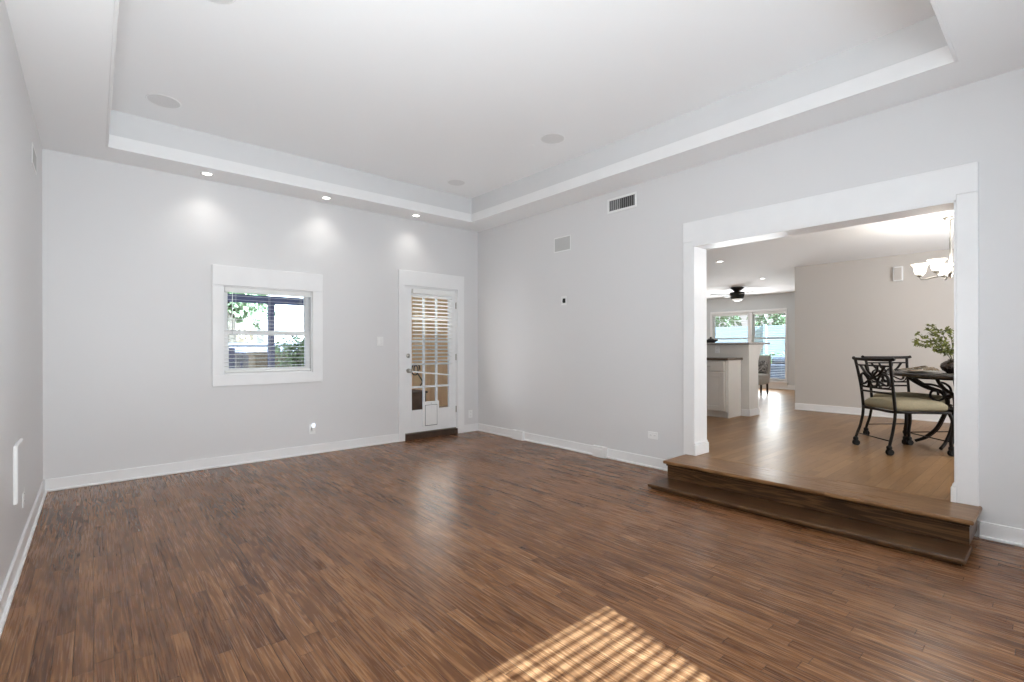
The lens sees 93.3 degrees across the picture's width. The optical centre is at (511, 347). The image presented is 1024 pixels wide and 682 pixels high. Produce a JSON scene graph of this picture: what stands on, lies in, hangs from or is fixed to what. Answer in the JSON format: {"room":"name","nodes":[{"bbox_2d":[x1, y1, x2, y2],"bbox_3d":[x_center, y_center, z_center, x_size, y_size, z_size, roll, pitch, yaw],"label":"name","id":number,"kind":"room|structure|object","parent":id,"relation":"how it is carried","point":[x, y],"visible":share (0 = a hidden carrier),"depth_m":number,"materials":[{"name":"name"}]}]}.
{"room":"empty living room","nodes":[
{"label":"empty living room","id":0,"kind":"room"},
{"bbox_2d":[0,0,42,590],"bbox_3d":[-1.826,-0.492,1.481,0.140,3.547,7.609,0,0,-41],"label":"wall","id":1,"kind":"structure","parent":0,"point":[21,316],"depth_m":2.90,"materials":[{"name":"white paint"}]},
{"bbox_2d":[13,438,23,504],"bbox_3d":[-2.887,0.719,2.829,0.019,0.330,0.310,0,0,-41],"label":"access panel","id":2,"kind":"object","parent":1,"relation":"attached to","point":[18,448],"visible":1,"depth_m":2.74,"materials":[{"name":"white plastic"}]},
{"bbox_2d":[0,479,46,637],"bbox_3d":[-1.759,1.226,1.536,0.030,0.112,7.329,0,0,-41],"label":"baseboard","id":3,"kind":"structure","parent":1,"relation":"attached to","point":[8,589],"depth_m":2.77,"materials":[{"name":"paint"}]},
{"bbox_2d":[22,487,24,507],"bbox_3d":[-3.107,0.955,3.075,0.008,0.118,0.075,0,0,-41],"label":"wall outlet","id":4,"kind":"object","parent":1,"relation":"attached to","point":[23,494],"visible":0.91,"depth_m":3.05,"materials":[{"name":"white plastic"}]},
{"bbox_2d":[32,142,36,174],"bbox_3d":[-3.640,-1.434,3.683,0.006,0.150,0.340,0,0,-41],"label":"wall speaker","id":5,"kind":"object","parent":1,"relation":"attached to","point":[34,156],"visible":1,"depth_m":3.68,"materials":[{"name":"white plastic"}]},
{"bbox_2d":[33,147,35,169],"bbox_3d":[-3.640,-1.434,3.683,0.005,0.122,0.312,0,0,-41],"label":"grille","id":6,"kind":"object","parent":5,"relation":"attached to","point":[34,153],"depth_m":3.68,"materials":[{"name":"white metal"}]},
{"bbox_2d":[42,149,477,479],"bbox_3d":[-2.395,-0.490,5.929,4.826,3.547,0.140,0,0,-41],"label":"wall","id":7,"kind":"structure","parent":0,"point":[129,252],"depth_m":5.00,"materials":[{"name":"white paint"}]},
{"bbox_2d":[45,434,398,491],"bbox_3d":[-2.848,1.228,5.421,3.471,0.112,0.030,0,0,-41],"label":"baseboard","id":8,"kind":"structure","parent":7,"relation":"attached to","point":[84,480],"depth_m":5.08,"materials":[{"name":"paint"}]},
{"bbox_2d":[212,264,322,386],"bbox_3d":[-2.794,-0.234,5.566,1.157,1.299,0.166,0,0,-41],"label":"window","id":9,"kind":"structure","parent":7,"relation":"in","point":[223,276],"depth_m":5.48,"materials":[{"name":"paint"}]},
{"bbox_2d":[224,287,310,372],"bbox_3d":[-2.774,-0.191,5.534,0.903,0.933,0.071,0,0,-41],"label":"window blind","id":10,"kind":"object","parent":9,"relation":"attached to","point":[232,290],"visible":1,"depth_m":5.50,"materials":[{"name":"white plastic"}]},
{"bbox_2d":[309,424,314,433],"bbox_3d":[-2.405,0.983,5.820,0.075,0.118,0.008,0,0,-41],"label":"wall outlet","id":11,"kind":"object","parent":7,"relation":"attached to","point":[310,425],"visible":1,"depth_m":5.81,"materials":[{"name":"white plastic"}]},
{"bbox_2d":[377,337,382,345],"bbox_3d":[-1.744,-0.080,6.393,0.092,0.120,0.010,0,0,-41],"label":"light switch","id":12,"kind":"object","parent":7,"relation":"attached to","point":[379,339],"visible":1,"depth_m":6.39,"materials":[{"name":"white plastic"}]},
{"bbox_2d":[398,269,463,441],"bbox_3d":[-1.166,0.110,6.957,1.076,2.340,0.194,0,0,-41],"label":"door","id":13,"kind":"structure","parent":7,"relation":"in","point":[431,420],"depth_m":6.87,"materials":[{"name":"paint"}]},
{"bbox_2d":[411,289,452,375],"bbox_3d":[-1.127,-0.196,6.902,0.665,1.231,0.055,0,0,-41],"label":"window blind","id":14,"kind":"object","parent":13,"relation":"attached to","point":[414,291],"visible":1,"depth_m":6.89,"materials":[{"name":"white plastic"}]},
{"bbox_2d":[468,410,472,417],"bbox_3d":[-0.631,1.011,7.356,0.075,0.118,0.008,0,0,-41],"label":"wall outlet","id":15,"kind":"object","parent":7,"relation":"attached to","point":[469,411],"visible":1,"depth_m":7.35,"materials":[{"name":"white plastic"}]},
{"bbox_2d":[464,423,477,432],"bbox_3d":[-0.616,1.223,7.355,0.275,0.112,0.030,0,0,-41],"label":"baseboard","id":16,"kind":"structure","parent":7,"relation":"attached to","point":[469,427],"depth_m":7.34,"materials":[{"name":"paint"}]},
{"bbox_2d":[0,431,1023,681],"bbox_3d":[0.001,1.338,3.061,4.966,0.120,7.609,0,0,-41],"label":"floor","id":17,"kind":"structure","parent":0,"point":[474,556],"depth_m":2.61,"materials":[{"name":"brown wood"}]},
{"bbox_2d":[648,454,981,565],"bbox_3d":[2.185,1.169,3.812,0.721,0.209,2.135,0,0,-41],"label":"wooden step","id":18,"kind":"structure","parent":17,"relation":"on","point":[944,519],"depth_m":3.52,"materials":[{"name":"brown wood"}]},
{"bbox_2d":[4,0,1023,231],"bbox_3d":[0.047,-2.023,3.107,4.826,0.492,7.329,0,0,-41],"label":"ceiling","id":19,"kind":"structure","parent":0,"point":[63,47],"depth_m":3.36,"materials":[{"name":"white paint"}]},
{"bbox_2d":[200,172,213,175],"bbox_3d":[-3.107,-1.767,4.926,0.120,0.007,0.120,0,0,-41],"label":"recessed light","id":20,"kind":"object","parent":19,"relation":"in","point":[202,173],"visible":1,"depth_m":4.92,"materials":[{"name":"white plastic"}]},
{"bbox_2d":[321,196,331,199],"bbox_3d":[-2.199,-1.769,5.726,0.120,0.007,0.120,0,0,-41],"label":"recessed light","id":21,"kind":"object","parent":19,"relation":"in","point":[322,197],"visible":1,"depth_m":5.71,"materials":[{"name":"white plastic"}]},
{"bbox_2d":[105,0,958,222],"bbox_3d":[-0.405,-1.947,3.642,3.996,0.343,5.130,0,0,-41],"label":"trim","id":22,"kind":"structure","parent":19,"relation":"attached to","point":[923,46],"depth_m":4.52,"materials":[{"name":"paint"}]},
{"bbox_2d":[111,0,934,198],"bbox_3d":[-0.405,-2.243,3.642,3.996,0.250,5.130,0,0,-41],"label":"ceiling","id":23,"kind":"structure","parent":0,"point":[425,93],"depth_m":3.65,"materials":[{"name":"white paint"}]},
{"bbox_2d":[145,94,180,108],"bbox_3d":[-2.990,-2.111,4.148,0.250,0.004,0.250,0,0,-41],"label":"ceiling speaker","id":24,"kind":"object","parent":23,"relation":"attached to","point":[164,101],"visible":1,"depth_m":4.15,"materials":[{"name":"white paint"}]},
{"bbox_2d":[206,0,235,4],"bbox_3d":[-1.773,-2.113,2.858,0.250,0.004,0.250,0,0,-41],"label":"ceiling speaker","id":25,"kind":"object","parent":23,"relation":"attached to","point":[221,2],"visible":1,"depth_m":2.95,"materials":[{"name":"white paint"}]},
{"bbox_2d":[209,0,232,3],"bbox_3d":[-1.773,-2.114,2.858,0.230,0.002,0.230,0,0,-41],"label":"grille","id":26,"kind":"object","parent":25,"relation":"attached to","point":[212,1],"depth_m":2.95,"materials":[{"name":"white metal"}]},
{"bbox_2d":[447,179,464,185],"bbox_3d":[-0.715,-2.115,6.211,0.230,0.004,0.230,0,0,-41],"label":"ceiling speaker","id":27,"kind":"object","parent":23,"relation":"attached to","point":[455,182],"visible":1,"depth_m":6.20,"materials":[{"name":"white paint"}]},
{"bbox_2d":[448,180,463,184],"bbox_3d":[-0.715,-2.116,6.211,0.210,0.002,0.210,0,0,-41],"label":"grille","id":28,"kind":"object","parent":27,"relation":"attached to","point":[452,182],"depth_m":6.20,"materials":[{"name":"white metal"}]},
{"bbox_2d":[540,133,564,143],"bbox_3d":[0.411,-2.118,4.911,0.250,0.004,0.250,0,0,-41],"label":"ceiling speaker","id":29,"kind":"object","parent":23,"relation":"attached to","point":[552,138],"visible":1,"depth_m":4.90,"materials":[{"name":"white paint"}]},
{"bbox_2d":[439,388,953,500],"bbox_3d":[4.747,1.224,8.113,8.784,0.328,9.030,0,0,-41],"label":"floor","id":30,"kind":"structure","parent":0,"point":[782,437],"depth_m":5.17,"materials":[{"name":"brown wood"}]},
{"bbox_2d":[707,360,740,417],"bbox_3d":[2.637,0.631,8.204,0.500,0.867,2.250,0,0,-41],"label":"base cabinet","id":31,"kind":"object","parent":30,"relation":"on","point":[723,376],"visible":0.16,"depth_m":7.35,"materials":[{"name":"paint"}]},
{"bbox_2d":[707,357,742,360],"bbox_3d":[2.648,0.178,8.211,0.505,0.036,2.295,0,0,-41],"label":"countertop","id":32,"kind":"structure","parent":31,"relation":"on","point":[708,358],"depth_m":7.36,"materials":[{"name":"brown stone"}]},
{"bbox_2d":[758,355,770,395],"bbox_3d":[5.493,0.620,10.987,0.560,0.881,0.670,0,0,42],"label":"accent chair","id":33,"kind":"object","parent":30,"relation":"on","point":[763,378],"visible":0.41,"depth_m":10.88,"materials":[{"name":"fabric"}]},
{"bbox_2d":[758,360,767,373],"bbox_3d":[5.591,0.443,10.983,0.380,0.297,0.172,0,0,42],"label":"throw pillow","id":34,"kind":"object","parent":33,"relation":"on","point":[762,364],"visible":0.5,"depth_m":10.87,"materials":[{"name":"grey fabric"}]},
{"bbox_2d":[852,356,953,456],"bbox_3d":[4.015,0.579,5.000,0.641,0.966,0.633,0,0,3],"label":"dining chair","id":35,"kind":"object","parent":30,"relation":"on","point":[899,405],"visible":0.98,"depth_m":4.85,"materials":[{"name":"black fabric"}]},
{"bbox_2d":[861,355,953,444],"bbox_3d":[4.551,0.578,5.582,0.633,0.966,0.641,0,0,-3],"label":"dining chair","id":36,"kind":"object","parent":30,"relation":"on","point":[908,393],"visible":0.43,"depth_m":5.81,"materials":[{"name":"metal"}]},
{"bbox_2d":[886,370,953,449],"bbox_3d":[4.734,0.660,5.106,1.240,0.785,1.240,0,0,-41],"label":"dining table","id":37,"kind":"object","parent":30,"relation":"on","point":[947,394],"visible":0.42,"depth_m":5.14,"materials":[{"name":"metal"}]},
{"bbox_2d":[903,370,936,372],"bbox_3d":[4.327,0.256,5.124,0.290,0.021,0.290,0,0,-41],"label":"dinner plate","id":38,"kind":"object","parent":37,"relation":"on","point":[923,371],"visible":0.96,"depth_m":5.04,"materials":[{"name":"white ceramic"}]},
{"bbox_2d":[907,367,939,370],"bbox_3d":[4.336,0.233,5.123,0.245,0.055,0.181,0,0,4],"label":"napkin","id":39,"kind":"object","parent":38,"relation":"on","point":[923,368],"visible":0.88,"depth_m":5.09,"materials":[{"name":"beige fabric"}]},
{"bbox_2d":[940,359,953,372],"bbox_3d":[4.662,0.197,5.096,0.230,0.142,0.230,0,0,-41],"label":"vase","id":40,"kind":"object","parent":37,"relation":"on","point":[947,366],"visible":0.51,"depth_m":5.07,"materials":[{"name":"ceramic"}]},
{"bbox_2d":[912,324,953,358],"bbox_3d":[4.611,-0.034,5.138,0.908,0.528,0.282,0,0,3],"label":"leafy branches","id":41,"kind":"object","parent":40,"relation":"in","point":[947,351],"visible":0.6,"depth_m":5.11,"materials":[{"name":"green plant"}]},
{"bbox_3d":[4.547,0.256,5.473,0.290,0.021,0.290,0,0,-41],"label":"dinner plate","id":42,"kind":"object","parent":37,"relation":"on","visible":0},
{"bbox_2d":[901,366,927,368],"bbox_3d":[4.553,0.233,5.467,0.181,0.055,0.245,0,0,-41],"label":"napkin","id":43,"kind":"object","parent":42,"relation":"on","point":[913,366],"visible":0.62,"depth_m":5.43,"materials":[{"name":"beige fabric"}]},
{"bbox_2d":[707,345,762,416],"bbox_3d":[3.084,0.512,8.519,0.584,1.104,2.399,0,0,-41],"label":"wall","id":44,"kind":"structure","parent":0,"point":[750,354],"depth_m":7.53,"materials":[{"name":"paint"}]},
{"bbox_2d":[715,346,719,352],"bbox_3d":[3.318,0.036,7.816,0.008,0.118,0.075,0,0,-41],"label":"wall outlet","id":45,"kind":"object","parent":44,"relation":"attached to","point":[717,348],"visible":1,"depth_m":7.81,"materials":[{"name":"white plastic"}]},
{"bbox_2d":[707,342,769,344],"bbox_3d":[3.121,-0.058,8.569,0.780,0.034,2.455,0,0,-41],"label":"bar","id":46,"kind":"object","parent":44,"relation":"on","point":[745,343],"visible":0.44,"depth_m":7.62,"materials":[{"name":"grey stone"}]},
{"bbox_2d":[707,337,717,342],"bbox_3d":[3.322,-0.126,8.078,0.230,0.102,0.230,0,0,-41],"label":"serving bowl","id":47,"kind":"object","parent":46,"relation":"on","point":[710,340],"visible":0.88,"depth_m":8.01,"materials":[{"name":"black ceramic"}]},
{"bbox_2d":[478,68,1023,536],"bbox_3d":[1.961,-0.500,4.762,0.230,3.547,7.609,0,0,-41],"label":"wall","id":48,"kind":"structure","parent":0,"point":[603,367],"depth_m":4.99,"materials":[{"name":"white paint"}]},
{"bbox_2d":[512,429,524,440],"bbox_3d":[0.085,1.214,6.698,0.046,0.128,0.220,0,0,-41],"label":"box","id":49,"kind":"object","parent":48,"relation":"attached to","point":[516,434],"visible":1,"depth_m":6.66,"materials":[{"name":"paint"}]},
{"bbox_2d":[554,235,570,252],"bbox_3d":[0.635,-1.306,6.110,0.006,0.190,0.290,0,0,-41],"label":"wall speaker","id":50,"kind":"object","parent":48,"relation":"attached to","point":[563,243],"visible":1,"depth_m":6.11,"materials":[{"name":"white plastic"}]},
{"bbox_2d":[561,296,566,304],"bbox_3d":[0.645,-0.588,6.080,0.037,0.110,0.090,0,0,-41],"label":"cable plate","id":51,"kind":"object","parent":48,"relation":"attached to","point":[563,298],"visible":1,"depth_m":6.08,"materials":[{"name":"white plastic"}]},
{"bbox_2d":[478,423,667,470],"bbox_3d":[0.606,1.221,6.132,0.030,0.112,3.479,0,0,-41],"label":"baseboard","id":52,"kind":"structure","parent":48,"relation":"attached to","point":[642,460],"depth_m":5.88,"materials":[{"name":"paint"}]},
{"bbox_2d":[592,445,606,458],"bbox_3d":[1.018,1.212,5.621,0.046,0.128,0.190,0,0,-41],"label":"box","id":53,"kind":"object","parent":48,"relation":"attached to","point":[597,451],"visible":1,"depth_m":5.60,"materials":[{"name":"paint"}]},
{"bbox_2d":[607,192,636,213],"bbox_3d":[1.228,-1.618,5.420,0.012,0.166,0.394,0,0,-41],"label":"air vent","id":54,"kind":"object","parent":48,"relation":"in","point":[627,201],"visible":1,"depth_m":5.41,"materials":[{"name":"white plastic"}]},
{"bbox_2d":[648,431,657,439],"bbox_3d":[1.492,0.933,5.124,0.008,0.075,0.118,0,0,-41],"label":"wall outlet","id":55,"kind":"object","parent":48,"relation":"attached to","point":[652,435],"visible":1,"depth_m":5.12,"materials":[{"name":"white plastic"}]},
{"bbox_2d":[683,161,978,505],"bbox_3d":[2.509,-0.089,4.117,0.272,2.307,2.137,0,0,-41],"label":"trim","id":56,"kind":"structure","parent":48,"relation":"attached to","point":[955,188],"depth_m":3.65,"materials":[{"name":"paint"}]},
{"bbox_2d":[979,521,1023,547],"bbox_3d":[3.693,1.214,2.568,0.030,0.112,1.750,0,0,-41],"label":"baseboard","id":57,"kind":"structure","parent":48,"relation":"attached to","point":[1004,534],"depth_m":3.15,"materials":[{"name":"paint"}]},
{"bbox_2d":[707,292,794,384],"bbox_3d":[6.561,-0.066,12.617,0.140,2.660,4.600,0,0,-41],"label":"wall","id":58,"kind":"structure","parent":0,"point":[777,300],"depth_m":12.38,"materials":[{"name":"grey paint"}]},
{"bbox_2d":[710,308,787,386],"bbox_3d":[6.281,0.005,12.894,0.200,1.980,2.035,0,0,-41],"label":"window","id":59,"kind":"structure","parent":58,"relation":"in","point":[772,382],"depth_m":12.77,"materials":[{"name":"paint"}]},
{"bbox_2d":[713,313,747,342],"bbox_3d":[5.960,-0.048,13.233,0.071,1.726,0.950,0,0,-41],"label":"window blind","id":60,"kind":"object","parent":59,"relation":"attached to","point":[741,314],"visible":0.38,"depth_m":13.22,"materials":[{"name":"white plastic"}]},
{"bbox_2d":[753,311,784,379],"bbox_3d":[6.629,-0.049,12.473,0.055,1.726,0.795,0,0,-41],"label":"window blind","id":61,"kind":"object","parent":59,"relation":"attached to","point":[778,312],"visible":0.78,"depth_m":12.38,"materials":[{"name":"white plastic"}]},
{"bbox_2d":[758,385,794,389],"bbox_3d":[6.499,1.001,12.561,0.030,0.112,4.320,0,0,-41],"label":"baseboard","id":62,"kind":"structure","parent":58,"relation":"attached to","point":[789,387],"depth_m":12.19,"materials":[{"name":"paint"}]},
{"bbox_2d":[706,210,953,298],"bbox_3d":[4.768,-1.447,8.136,8.434,0.150,8.750,0,0,-41],"label":"ceiling","id":63,"kind":"structure","parent":0,"point":[776,260],"depth_m":6.84,"materials":[{"name":"white paint"}]},
{"bbox_2d":[709,287,762,300],"bbox_3d":[5.157,-1.214,11.072,0.963,0.318,0.963,0,0,43],"label":"ceiling fan","id":64,"kind":"object","parent":63,"relation":"hanging from","point":[736,295],"visible":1,"depth_m":11.01,"materials":[{"name":"black metal"}]},
{"bbox_2d":[911,216,953,279],"bbox_3d":[4.600,-1.049,5.104,0.640,0.645,0.616,0,0,-41],"label":"chandelier","id":65,"kind":"object","parent":63,"relation":"hanging from","point":[937,265],"visible":0.56,"depth_m":5.08,"materials":[{"name":"white glass"}]},
{"bbox_2d":[795,249,953,409],"bbox_3d":[6.383,-0.169,6.582,0.140,2.452,4.570,0,0,-41],"label":"wall","id":66,"kind":"structure","parent":0,"point":[844,310],"depth_m":7.58,"materials":[{"name":"grey paint"}]},
{"bbox_2d":[795,403,949,422],"bbox_3d":[6.276,1.001,6.580,0.030,0.112,4.430,0,0,-41],"label":"baseboard","id":67,"kind":"structure","parent":66,"relation":"attached to","point":[798,406],"depth_m":7.57,"materials":[{"name":"paint"}]},
{"bbox_2d":[893,266,902,280],"bbox_3d":[5.739,-1.094,7.188,0.038,0.216,0.116,0,0,-41],"label":"door chime","id":68,"kind":"object","parent":66,"relation":"attached to","point":[897,271],"visible":1,"depth_m":7.17,"materials":[{"name":"white plastic"}]},
{"label":"outside","id":69,"kind":"structure","parent":0,"visible":0},
{"bbox_3d":[5.799,1.496,11.637,36.000,0.180,42.000,0,0,-41],"label":"ground","id":70,"kind":"structure","parent":69,"visible":0},
{"bbox_2d":[229,348,242,367],"bbox_3d":[-4.477,0.717,7.704,0.510,1.420,0.550,0,0,43],"label":"patio chair","id":71,"kind":"object","parent":70,"relation":"on","point":[230,352],"visible":0.04,"depth_m":7.92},
{"bbox_2d":[228,292,280,342],"bbox_3d":[-6.984,-0.368,11.858,2.513,3.612,1.696,0,0,-41],"label":"tree","id":72,"kind":"object","parent":70,"relation":"on","point":[244,309],"visible":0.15,"depth_m":11.92,"materials":[{"name":"green plant"}]},
{"bbox_2d":[229,343,299,367],"bbox_3d":[-7.681,0.674,8.295,9.250,1.520,0.300,0,0,-41],"label":"wall","id":73,"kind":"structure","parent":70,"relation":"on","point":[245,361],"depth_m":10.03,"materials":[{"name":"grey stone"}]},
{"bbox_2d":[228,293,303,366],"bbox_3d":[-4.527,0.297,7.403,4.050,2.260,0.120,0,0,-41],"label":"pergola","id":74,"kind":"object","parent":70,"relation":"on","point":[273,300],"visible":0.14,"depth_m":7.86,"materials":[{"name":"brown wood"}]},
{"bbox_2d":[246,352,303,367],"bbox_3d":[-4.312,0.757,9.163,1.180,1.340,0.560,0,0,-41],"label":"planter box","id":75,"kind":"object","parent":70,"relation":"on","point":[253,359],"visible":0.21,"depth_m":8.70,"materials":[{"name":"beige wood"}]},
{"bbox_2d":[275,335,303,366],"bbox_3d":[-3.897,0.607,8.616,0.860,1.661,0.719,0,0,-41],"label":"flowering shrub","id":76,"kind":"object","parent":70,"relation":"on","point":[300,351],"visible":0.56,"depth_m":8.49,"materials":[{"name":"green plant"}]},
{"bbox_2d":[236,295,427,342],"bbox_3d":[-7.177,-0.387,16.606,8.900,3.640,4.300,0,0,-41],"label":"neighbor house","id":77,"kind":"structure","parent":70,"relation":"on","point":[291,311],"depth_m":14.51,"materials":[{"name":"beige paint"}]},
{"bbox_2d":[412,297,447,405],"bbox_3d":[-1.753,0.177,10.309,3.650,2.490,0.080,0,0,-41],"label":"fence","id":78,"kind":"object","parent":70,"relation":"on","point":[429,378],"visible":0.04,"depth_m":10.29,"materials":[{"name":"brown wood"}]},
{"bbox_2d":[412,365,421,385],"bbox_3d":[-1.970,0.577,10.002,0.263,0.506,0.100,0,0,-41],"label":"garden hose","id":79,"kind":"object","parent":78,"relation":"hanging from","point":[412,365],"visible":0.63,"depth_m":9.99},
{"bbox_2d":[770,358,784,378],"bbox_3d":[8.017,0.841,14.115,0.600,1.120,0.920,0,0,-41],"label":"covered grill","id":80,"kind":"object","parent":70,"relation":"on","point":[780,364],"visible":0.21,"depth_m":14.02,"materials":[{"name":"grey fabric"}]},
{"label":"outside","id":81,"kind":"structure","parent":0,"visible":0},
{"bbox_3d":[12.551,1.372,20.794,13.800,0.040,25.000,0,0,-41],"label":"lawn","id":82,"kind":"structure","parent":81,"visible":0},
{"bbox_2d":[716,316,741,326],"bbox_3d":[9.750,-1.039,23.707,2.985,4.883,3.976,0,0,-41],"label":"tree","id":83,"kind":"object","parent":82,"relation":"on","point":[723,318],"visible":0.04,"depth_m":23.48,"materials":[{"name":"green plant"}]},
{"bbox_2d":[716,324,784,358],"bbox_3d":[9.227,0.249,19.901,0.150,2.300,11.000,0,0,-41],"label":"fence","id":84,"kind":"object","parent":82,"relation":"on","point":[777,326],"visible":0.09,"depth_m":19.00,"materials":[{"name":"white wood"}]},
{"bbox_2d":[746,313,784,325],"bbox_3d":[11.873,-1.035,20.672,3.127,4.865,3.636,0,0,-41],"label":"tree","id":85,"kind":"object","parent":82,"relation":"on","point":[776,315],"visible":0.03,"depth_m":20.51,"materials":[{"name":"green plant"}]},
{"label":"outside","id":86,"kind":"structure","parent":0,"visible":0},
{"bbox_3d":[-0.833,1.370,9.212,4.000,0.100,2.781,0,0,-41],"label":"patio","id":87,"kind":"object","parent":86,"visible":0},
{"bbox_2d":[412,389,427,409],"bbox_3d":[-1.909,1.072,9.193,0.390,0.500,0.540,0,0,-41],"label":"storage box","id":88,"kind":"object","parent":87,"relation":"on","point":[416,394],"visible":0.37,"depth_m":8.99,"materials":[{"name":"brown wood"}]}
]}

